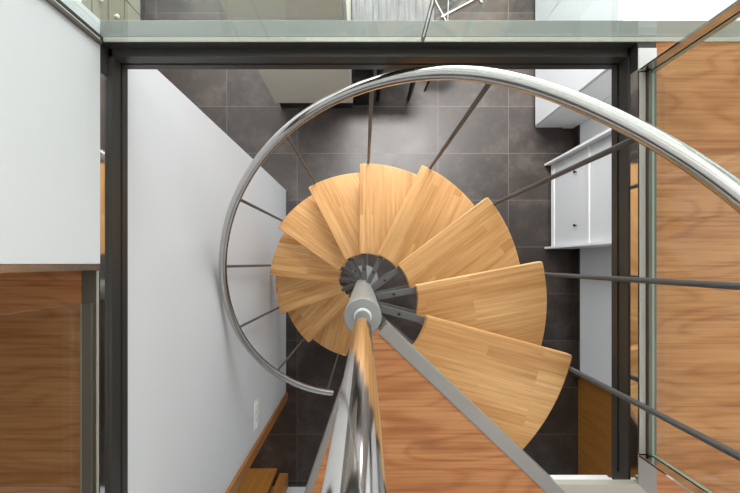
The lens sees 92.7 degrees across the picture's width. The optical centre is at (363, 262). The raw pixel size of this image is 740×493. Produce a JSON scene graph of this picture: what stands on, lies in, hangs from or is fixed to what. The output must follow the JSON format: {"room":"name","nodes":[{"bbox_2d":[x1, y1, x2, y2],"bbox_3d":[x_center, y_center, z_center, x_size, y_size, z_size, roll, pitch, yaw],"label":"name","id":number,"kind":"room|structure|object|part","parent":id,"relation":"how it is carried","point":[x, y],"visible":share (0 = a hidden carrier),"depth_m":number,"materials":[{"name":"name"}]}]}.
{"room":"spiral staircase","nodes":[
{"label":"spiral staircase","id":0,"kind":"room"},
{"bbox_2d":[0,0,99,263],"bbox_3d":[-2.659,-0.366,-0.212,3.683,2.610,0.737,0,90,0],"label":"wall","id":1,"kind":"structure","parent":0,"point":[50,68],"depth_m":0.91,"materials":[{"name":"white paint"}]},
{"bbox_2d":[0,264,99,272],"bbox_3d":[-0.858,0.013,-0.212,0.084,2.610,0.019,0,90,0],"label":"trim","id":2,"kind":"structure","parent":1,"relation":"attached to","point":[4,268],"depth_m":0.91,"materials":[{"name":"brown wood"}]},
{"bbox_2d":[46,0,101,44],"bbox_3d":[-0.811,-0.678,0.581,0.010,1.015,0.012,0,90,0],"label":"trim","id":3,"kind":"structure","parent":1,"relation":"attached to","point":[53,3],"depth_m":0.98,"materials":[{"name":"metal"}]},
{"bbox_2d":[72,0,99,24],"bbox_3d":[-0.823,-0.744,-0.212,0.014,2.610,0.016,0,90,0],"label":"trim","id":4,"kind":"structure","parent":1,"relation":"attached to","point":[85,9],"depth_m":1.04,"materials":[{"name":"white paint"}]},
{"bbox_2d":[101,37,636,48],"bbox_3d":[0.016,-0.692,1.111,1.664,0.034,0.016,0,90,0],"label":"trim","id":5,"kind":"structure","parent":1,"relation":"attached to","point":[110,45],"depth_m":1.11,"materials":[{"name":"paint"}]},
{"bbox_2d":[56,0,431,41],"bbox_3d":[-0.314,-0.691,0.596,0.982,1.006,0.013,0,90,0],"label":"glass balustrade","id":6,"kind":"object","parent":5,"relation":"on","point":[105,39],"visible":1,"depth_m":1.09,"materials":[{"name":"glass"}]},
{"bbox_2d":[424,0,739,42],"bbox_3d":[1.393,-0.691,0.596,2.414,1.006,0.013,0,90,0],"label":"glass balustrade","id":7,"kind":"object","parent":5,"relation":"on","point":[426,39],"visible":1,"depth_m":1.09,"materials":[{"name":"glass"}]},
{"bbox_3d":[1.393,-0.691,0.591,2.414,0.996,0.012,0,90,0],"label":"pane","id":8,"kind":"part","parent":7,"relation":"part of","materials":[{"name":"clear glass"}]},
{"bbox_2d":[106,46,632,68],"bbox_3d":[0.014,-0.688,1.166,1.772,0.074,0.055,0,90,0],"label":"steel beam","id":9,"kind":"structure","parent":1,"relation":"attached to","point":[129,58],"depth_m":1.14,"materials":[{"name":"metal"}]},
{"bbox_2d":[101,20,739,36],"bbox_3d":[1.692,-0.726,1.107,5.016,0.028,0.052,0,90,0],"label":"glass railing","id":10,"kind":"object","parent":1,"relation":"attached to","point":[109,28],"depth_m":1.09,"materials":[{"name":"clear glass"}]},
{"bbox_2d":[128,69,285,492],"bbox_3d":[-0.885,0.296,2.483,0.120,2.500,2.136,0,90,0],"label":"wall","id":11,"kind":"structure","parent":0,"point":[194,387],"depth_m":1.70,"materials":[{"name":"white paint"}]},
{"bbox_2d":[99,73,107,492],"bbox_3d":[-0.826,0.255,1.111,0.018,0.035,1.690,0,90,0],"label":"trim","id":12,"kind":"structure","parent":11,"relation":"attached to","point":[103,272],"depth_m":1.11,"materials":[{"name":"metal"}]},
{"bbox_2d":[1,270,98,492],"bbox_3d":[-0.846,0.587,0.593,0.054,1.000,1.127,0,90,0],"label":"glass balustrade","id":13,"kind":"object","parent":12,"relation":"on","point":[89,305],"visible":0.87,"depth_m":1.09,"materials":[{"name":"glass"}]},
{"bbox_2d":[100,44,107,77],"bbox_3d":[-0.845,-0.637,1.111,0.054,0.034,0.094,0,90,0],"label":"trim","id":14,"kind":"structure","parent":11,"relation":"attached to","point":[103,50],"depth_m":1.11,"materials":[{"name":"paint"}]},
{"bbox_2d":[100,32,127,492],"bbox_3d":[-0.833,0.180,1.166,0.055,0.074,1.840,0,90,0],"label":"steel beam","id":15,"kind":"structure","parent":11,"relation":"attached to","point":[117,73],"depth_m":1.15,"materials":[{"name":"metal"}]},
{"bbox_2d":[225,392,287,492],"bbox_3d":[-0.876,1.402,2.483,0.147,2.500,0.076,0,90,0],"label":"trim","id":16,"kind":"structure","parent":11,"relation":"attached to","point":[238,478],"depth_m":2.61,"materials":[{"name":"brown wood"}]},
{"bbox_2d":[254,399,258,430],"bbox_3d":[-0.815,1.129,2.644,0.020,0.098,0.214,0,90,0],"label":"wall socket","id":17,"kind":"object","parent":11,"relation":"attached to","point":[256,403],"visible":1,"depth_m":2.64,"materials":[{"name":"white plastic"}]},
{"bbox_2d":[269,486,305,492],"bbox_3d":[-0.970,2.490,2.483,6.860,2.500,0.260,0,90,0],"label":"wall","id":18,"kind":"structure","parent":0,"point":[289,489],"depth_m":3.68,"materials":[{"name":"white paint"}]},
{"bbox_2d":[236,468,276,492],"bbox_3d":[-1.333,2.163,2.703,0.835,2.060,0.104,0,90,0],"label":"door","id":19,"kind":"structure","parent":18,"relation":"in","point":[256,480],"depth_m":3.52,"materials":[{"name":"brown wood"}]},
{"bbox_2d":[272,473,287,492],"bbox_3d":[-0.848,2.290,2.683,0.095,2.100,0.140,0,90,0],"label":"trim","id":20,"kind":"structure","parent":18,"relation":"attached to","point":[281,485],"depth_m":3.57,"materials":[{"name":"brown wood"}]},
{"bbox_2d":[288,483,306,486],"bbox_3d":[0.700,2.345,3.727,3.000,0.012,0.030,0,90,0],"label":"baseboard","id":21,"kind":"structure","parent":18,"relation":"attached to","point":[289,484],"depth_m":3.72,"materials":[{"name":"stone"}]},
{"bbox_2d":[145,0,577,485],"bbox_3d":[-0.150,-0.550,3.783,8.700,0.100,8.300,0,90,0],"label":"floor","id":22,"kind":"structure","parent":0,"point":[499,151],"depth_m":3.73,"materials":[{"name":"tile"}]},
{"bbox_2d":[79,0,144,31],"bbox_3d":[-2.587,-2.620,3.273,0.645,0.920,1.780,0,90,0],"label":"drawer unit","id":23,"kind":"object","parent":22,"relation":"on","point":[102,9],"visible":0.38,"depth_m":3.28,"materials":[{"name":"beige paint"}]},
{"bbox_3d":[-2.309,-2.143,2.916,0.022,0.115,0.785,0,90,0],"label":"drawer","id":24,"kind":"part","parent":23,"relation":"part of","materials":[{"name":"beige paint"}]},
{"bbox_3d":[-2.309,-2.143,3.083,0.022,0.170,0.785,0,90,0],"label":"drawer","id":25,"kind":"part","parent":23,"relation":"part of","materials":[{"name":"beige paint"}]},
{"bbox_3d":[-2.309,-2.143,3.288,0.022,0.190,0.785,0,90,0],"label":"drawer","id":26,"kind":"part","parent":23,"relation":"part of","materials":[{"name":"beige paint"}]},
{"bbox_3d":[-2.309,-2.143,3.518,0.022,0.220,0.785,0,90,0],"label":"drawer","id":27,"kind":"part","parent":23,"relation":"part of","materials":[{"name":"beige paint"}]},
{"bbox_3d":[-2.309,-3.018,3.243,0.022,0.770,0.945,0,90,0],"label":"door","id":28,"kind":"part","parent":23,"relation":"part of","materials":[{"name":"beige paint"}]},
{"bbox_2d":[220,0,352,107],"bbox_3d":[-0.509,-1.945,2.608,0.792,2.250,0.610,0,90,0],"label":"tall cabinet","id":29,"kind":"object","parent":22,"relation":"on","point":[290,88],"visible":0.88,"depth_m":3.02,"materials":[{"name":"paint"}]},
{"bbox_3d":[-0.521,-1.654,1.925,0.767,0.884,0.020,0,90,0],"label":"door","id":30,"kind":"part","parent":29,"relation":"part of","materials":[{"name":"beige paint"}]},
{"bbox_2d":[352,69,373,104],"bbox_3d":[-0.007,-1.795,3.483,0.201,0.500,0.256,0,90,0],"label":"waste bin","id":31,"kind":"object","parent":22,"relation":"on","point":[358,75],"visible":0.3,"depth_m":3.23,"materials":[{"name":"black plastic"}]},
{"bbox_3d":[-0.007,-1.795,3.247,0.201,0.028,0.256,0,90,0],"label":"lid","id":32,"kind":"part","parent":31,"relation":"part of","materials":[{"name":"black plastic"}]},
{"bbox_2d":[352,0,433,100],"bbox_3d":[0.245,-2.250,3.358,0.690,0.750,1.120,0,90,0],"label":"dining table","id":33,"kind":"object","parent":22,"relation":"on","point":[361,9],"visible":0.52,"depth_m":2.98,"materials":[{"name":"grey wood"}]},
{"bbox_3d":[0.145,-1.730,3.376,0.048,0.714,0.048,45,90,0],"label":"leg","id":34,"kind":"part","parent":33,"relation":"part of","materials":[{"name":"metal"}]},
{"bbox_3d":[0.470,-1.730,3.376,0.048,0.714,0.048,45,90,0],"label":"leg","id":35,"kind":"part","parent":33,"relation":"part of","materials":[{"name":"black metal"}]},
{"bbox_2d":[435,0,482,19],"bbox_3d":[0.899,-2.943,3.312,0.480,0.839,0.697,-28,90,0],"label":"wire chair","id":36,"kind":"object","parent":22,"relation":"on","point":[448,12],"visible":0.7,"depth_m":3.71,"materials":[{"name":"white metal"}]},
{"bbox_3d":[0.733,-2.841,3.511,0.042,0.442,0.671,-28,90,0],"label":"sled leg","id":37,"kind":"part","parent":36,"relation":"part of","materials":[{"name":"white plastic"}]},
{"bbox_2d":[219,65,739,492],"bbox_3d":[0.003,0.148,1.943,1.634,3.580,1.597,0,90,0],"label":"spiral staircase","id":38,"kind":"structure","parent":22,"relation":"on","point":[481,312],"depth_m":1.53,"materials":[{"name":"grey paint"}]},
{"bbox_3d":[-0.151,0.227,3.136,0.250,0.046,0.028,-19,90,0],"label":"support arm","id":39,"kind":"part","parent":38,"relation":"part of","materials":[{"name":"grey paint"}]},
{"bbox_3d":[-0.154,0.148,2.916,0.250,0.046,0.028,7,90,0],"label":"support arm","id":40,"kind":"part","parent":38,"relation":"part of","materials":[{"name":"grey paint"}]},
{"bbox_3d":[-0.133,0.068,2.696,0.250,0.046,0.028,35,90,0],"label":"support arm","id":41,"kind":"part","parent":38,"relation":"part of","materials":[{"name":"grey paint"}]},
{"bbox_3d":[-0.081,0.012,2.476,0.028,0.046,0.250,-27,90,0],"label":"support arm","id":42,"kind":"part","parent":38,"relation":"part of","materials":[{"name":"grey paint"}]},
{"bbox_3d":[-0.005,0.166,0.619,0.051,0.932,0.048,0,90,0],"label":"newel post","id":43,"kind":"part","parent":38,"relation":"part of","materials":[{"name":"silver metal"}]},
{"bbox_3d":[-0.070,0.011,2.696,0.028,0.045,0.250,-30,90,0],"label":"support arm","id":44,"kind":"part","parent":38,"relation":"part of","materials":[{"name":"grey paint"}]},
{"bbox_3d":[-0.002,-0.009,2.256,0.028,0.046,0.250,0,90,0],"label":"support arm","id":45,"kind":"part","parent":38,"relation":"part of","materials":[{"name":"grey paint"}]},
{"bbox_3d":[0.003,0.166,3.727,0.290,0.013,0.290,0,90,0],"label":"plate","id":46,"kind":"part","parent":38,"relation":"part of","materials":[{"name":"grey paint"}]},
{"bbox_3d":[0.077,0.007,2.036,0.028,0.046,0.250,26,90,0],"label":"support arm","id":47,"kind":"part","parent":38,"relation":"part of","materials":[{"name":"grey paint"}]},
{"bbox_3d":[0.143,0.061,2.036,0.250,0.045,0.028,-39,90,0],"label":"support arm","id":48,"kind":"part","parent":38,"relation":"part of","materials":[{"name":"grey paint"}]},
{"bbox_3d":[0.144,0.057,1.816,0.250,0.046,0.028,-37,90,0],"label":"support arm","id":49,"kind":"part","parent":38,"relation":"part of","materials":[{"name":"grey paint"}]},
{"bbox_3d":[0.179,0.135,1.816,0.250,0.045,0.028,-12,90,0],"label":"support arm","id":50,"kind":"part","parent":38,"relation":"part of","materials":[{"name":"grey paint"}]},
{"bbox_3d":[0.182,0.129,1.596,0.250,0.046,0.028,-11,90,0],"label":"support arm","id":51,"kind":"part","parent":38,"relation":"part of","materials":[{"name":"grey paint"}]},
{"bbox_3d":[0.179,0.215,1.596,0.250,0.045,0.028,14,90,0],"label":"support arm","id":52,"kind":"part","parent":38,"relation":"part of","materials":[{"name":"grey paint"}]},
{"bbox_3d":[0.143,0.283,1.376,0.250,0.045,0.028,40,90,0],"label":"support arm","id":53,"kind":"part","parent":38,"relation":"part of","materials":[{"name":"grey paint"}]},
{"bbox_3d":[0.183,0.208,1.376,0.250,0.046,0.028,15,90,0],"label":"support arm","id":54,"kind":"part","parent":38,"relation":"part of","materials":[{"name":"grey paint"}]},
{"bbox_2d":[544,128,611,248],"bbox_3d":[2.047,-0.597,3.111,0.305,1.245,0.924,0,90,0],"label":"cabinet","id":55,"kind":"object","parent":22,"relation":"on","point":[581,198],"visible":0.52,"depth_m":3.15,"materials":[{"name":"white paint"}]},
{"bbox_3d":[1.986,-0.597,3.675,0.047,0.055,0.854,0,90,0],"label":"rail","id":56,"kind":"part","parent":55,"relation":"part of","materials":[{"name":"white paint"}]},
{"bbox_3d":[2.054,-1.036,3.123,0.293,1.220,0.022,0,90,0],"label":"panel","id":57,"kind":"part","parent":55,"relation":"part of","materials":[{"name":"white paint"}]},
{"bbox_3d":[2.054,-0.159,3.123,0.293,1.220,0.022,0,90,0],"label":"panel","id":58,"kind":"part","parent":55,"relation":"part of","materials":[{"name":"white paint"}]},
{"bbox_3d":[1.986,-0.597,3.088,0.047,0.022,0.854,0,90,0],"label":"rail","id":59,"kind":"part","parent":55,"relation":"part of","materials":[{"name":"white paint"}]},
{"bbox_2d":[535,0,739,127],"bbox_3d":[2.408,-2.911,3.088,1.224,1.290,2.978,0,90,0],"label":"storage unit","id":60,"kind":"object","parent":22,"relation":"on","point":[595,83],"visible":0.23,"depth_m":2.86,"materials":[{"name":"paint"}]},
{"bbox_3d":[1.805,-2.902,3.095,0.018,1.215,0.995,0,90,0],"label":"door","id":61,"kind":"part","parent":60,"relation":"part of","materials":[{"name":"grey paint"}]},
{"bbox_3d":[1.805,-1.920,3.095,0.018,1.215,0.960,0,90,0],"label":"door","id":62,"kind":"part","parent":60,"relation":"part of","materials":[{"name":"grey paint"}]},
{"bbox_3d":[2.550,-1.427,3.108,0.900,1.250,0.010,0,90,0],"label":"panel","id":63,"kind":"part","parent":60,"relation":"part of","materials":[{"name":"white paint"}]},
{"bbox_2d":[620,0,739,19],"bbox_3d":[2.410,-2.915,2.463,1.220,0.040,2.970,0,90,0],"label":"countertop","id":64,"kind":"structure","parent":60,"relation":"on","point":[629,9],"depth_m":2.44,"materials":[{"name":"white plastic"}]},
{"bbox_2d":[0,42,739,492],"bbox_3d":[-0.150,1.458,1.113,8.700,0.040,4.284,0,90,0],"label":"floor","id":65,"kind":"structure","parent":0,"point":[430,446],"depth_m":1.09,"materials":[{"name":"brown wood"}]},
{"bbox_2d":[304,380,342,492],"bbox_3d":[-0.157,0.666,1.121,0.019,0.064,0.923,19,90,0],"label":"trim","id":66,"kind":"structure","parent":65,"relation":"attached to","point":[318,461],"depth_m":1.09,"materials":[{"name":"grey metal"}]},
{"bbox_2d":[378,320,565,492],"bbox_3d":[0.352,0.481,1.121,0.812,0.064,0.042,43,90,0],"label":"trim","id":67,"kind":"structure","parent":65,"relation":"attached to","point":[387,331],"depth_m":1.09,"materials":[{"name":"grey metal"}]},
{"bbox_2d":[550,475,610,479],"bbox_3d":[0.665,0.710,1.149,0.271,0.033,0.020,0,90,0],"label":"trim","id":68,"kind":"structure","parent":65,"relation":"attached to","point":[555,477],"depth_m":1.15,"materials":[{"name":"white paint"}]},
{"bbox_2d":[554,480,646,492],"bbox_3d":[0.737,0.732,1.103,0.335,0.025,0.096,0,90,0],"label":"trim","id":69,"kind":"structure","parent":65,"relation":"attached to","point":[569,486],"depth_m":1.09,"materials":[{"name":"paint"}]},
{"bbox_2d":[638,457,656,492],"bbox_3d":[0.876,0.670,1.091,0.056,0.002,0.140,0,90,0],"label":"trim","id":70,"kind":"structure","parent":65,"relation":"on","point":[647,474],"depth_m":1.09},
{"bbox_2d":[580,119,611,386],"bbox_3d":[2.284,-0.135,2.483,0.133,2.500,2.570,0,90,0],"label":"wall","id":71,"kind":"structure","parent":0,"point":[595,295],"depth_m":3.40,"materials":[{"name":"white paint"}]},
{"bbox_2d":[573,125,579,378],"bbox_3d":[2.211,-0.115,3.678,0.012,0.110,2.610,0,90,0],"label":"baseboard","id":72,"kind":"structure","parent":71,"relation":"attached to","point":[576,130],"depth_m":3.66,"materials":[{"name":"stone"}]},
{"bbox_2d":[578,377,611,477],"bbox_3d":[2.287,1.705,2.703,0.047,2.060,1.090,0,90,0],"label":"door","id":73,"kind":"structure","parent":71,"relation":"in","point":[594,402],"depth_m":3.47,"materials":[{"name":"brown wood"}]},
{"bbox_3d":[-0.150,1.425,1.183,8.700,0.100,4.350,0,90,0],"label":"ceiling","id":74,"kind":"structure","parent":0,"visible":0},
{"bbox_2d":[612,467,626,479],"bbox_3d":[0.872,0.715,1.166,0.056,0.074,0.040,0,90,0],"label":"trim","id":75,"kind":"structure","parent":74,"relation":"attached to","point":[616,475],"depth_m":1.18,"materials":[{"name":"paint"}]},
{"bbox_2d":[612,47,631,479],"bbox_3d":[0.871,-0.023,1.166,0.055,0.074,1.434,0,90,0],"label":"trim","id":76,"kind":"structure","parent":74,"relation":"attached to","point":[621,72],"depth_m":1.16,"materials":[{"name":"paint"}]},
{"bbox_2d":[629,69,638,483],"bbox_3d":[0.855,0.050,1.111,0.014,0.035,1.300,0,90,0],"label":"trim","id":77,"kind":"structure","parent":76,"relation":"on","point":[634,77],"depth_m":1.11,"materials":[{"name":"grey metal"}]},
{"bbox_2d":[630,42,654,73],"bbox_3d":[0.876,-0.642,1.111,0.054,0.034,0.083,0,90,0],"label":"trim","id":78,"kind":"structure","parent":76,"relation":"on","point":[634,50],"depth_m":1.10,"materials":[{"name":"paint"}]},
{"bbox_2d":[638,48,656,68],"bbox_3d":[0.876,-0.632,1.091,0.056,0.002,0.064,0,90,0],"label":"trim","id":79,"kind":"structure","parent":78,"relation":"on","point":[645,55],"depth_m":1.09,"materials":[{"name":"white paint"}]},
{"bbox_3d":[0.883,0.050,1.111,0.040,0.034,1.300,0,90,0],"label":"trim","id":80,"kind":"structure","parent":76,"relation":"on","visible":0},
{"bbox_2d":[639,0,739,492],"bbox_3d":[0.876,0.000,0.593,0.056,1.000,1.196,0,90,0],"label":"glass balustrade","id":81,"kind":"object","parent":80,"relation":"on","point":[647,77],"visible":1,"depth_m":1.08,"materials":[{"name":"glass"}]},
{"bbox_3d":[0.876,0.594,0.592,0.056,0.997,0.008,0,90,0],"label":"plate","id":82,"kind":"part","parent":81,"relation":"part of","materials":[{"name":"clear glass"}]},
{"bbox_3d":[0.876,-0.594,0.592,0.056,0.997,0.008,0,90,0],"label":"plate","id":83,"kind":"part","parent":81,"relation":"part of","materials":[{"name":"clear glass"}]}
]}

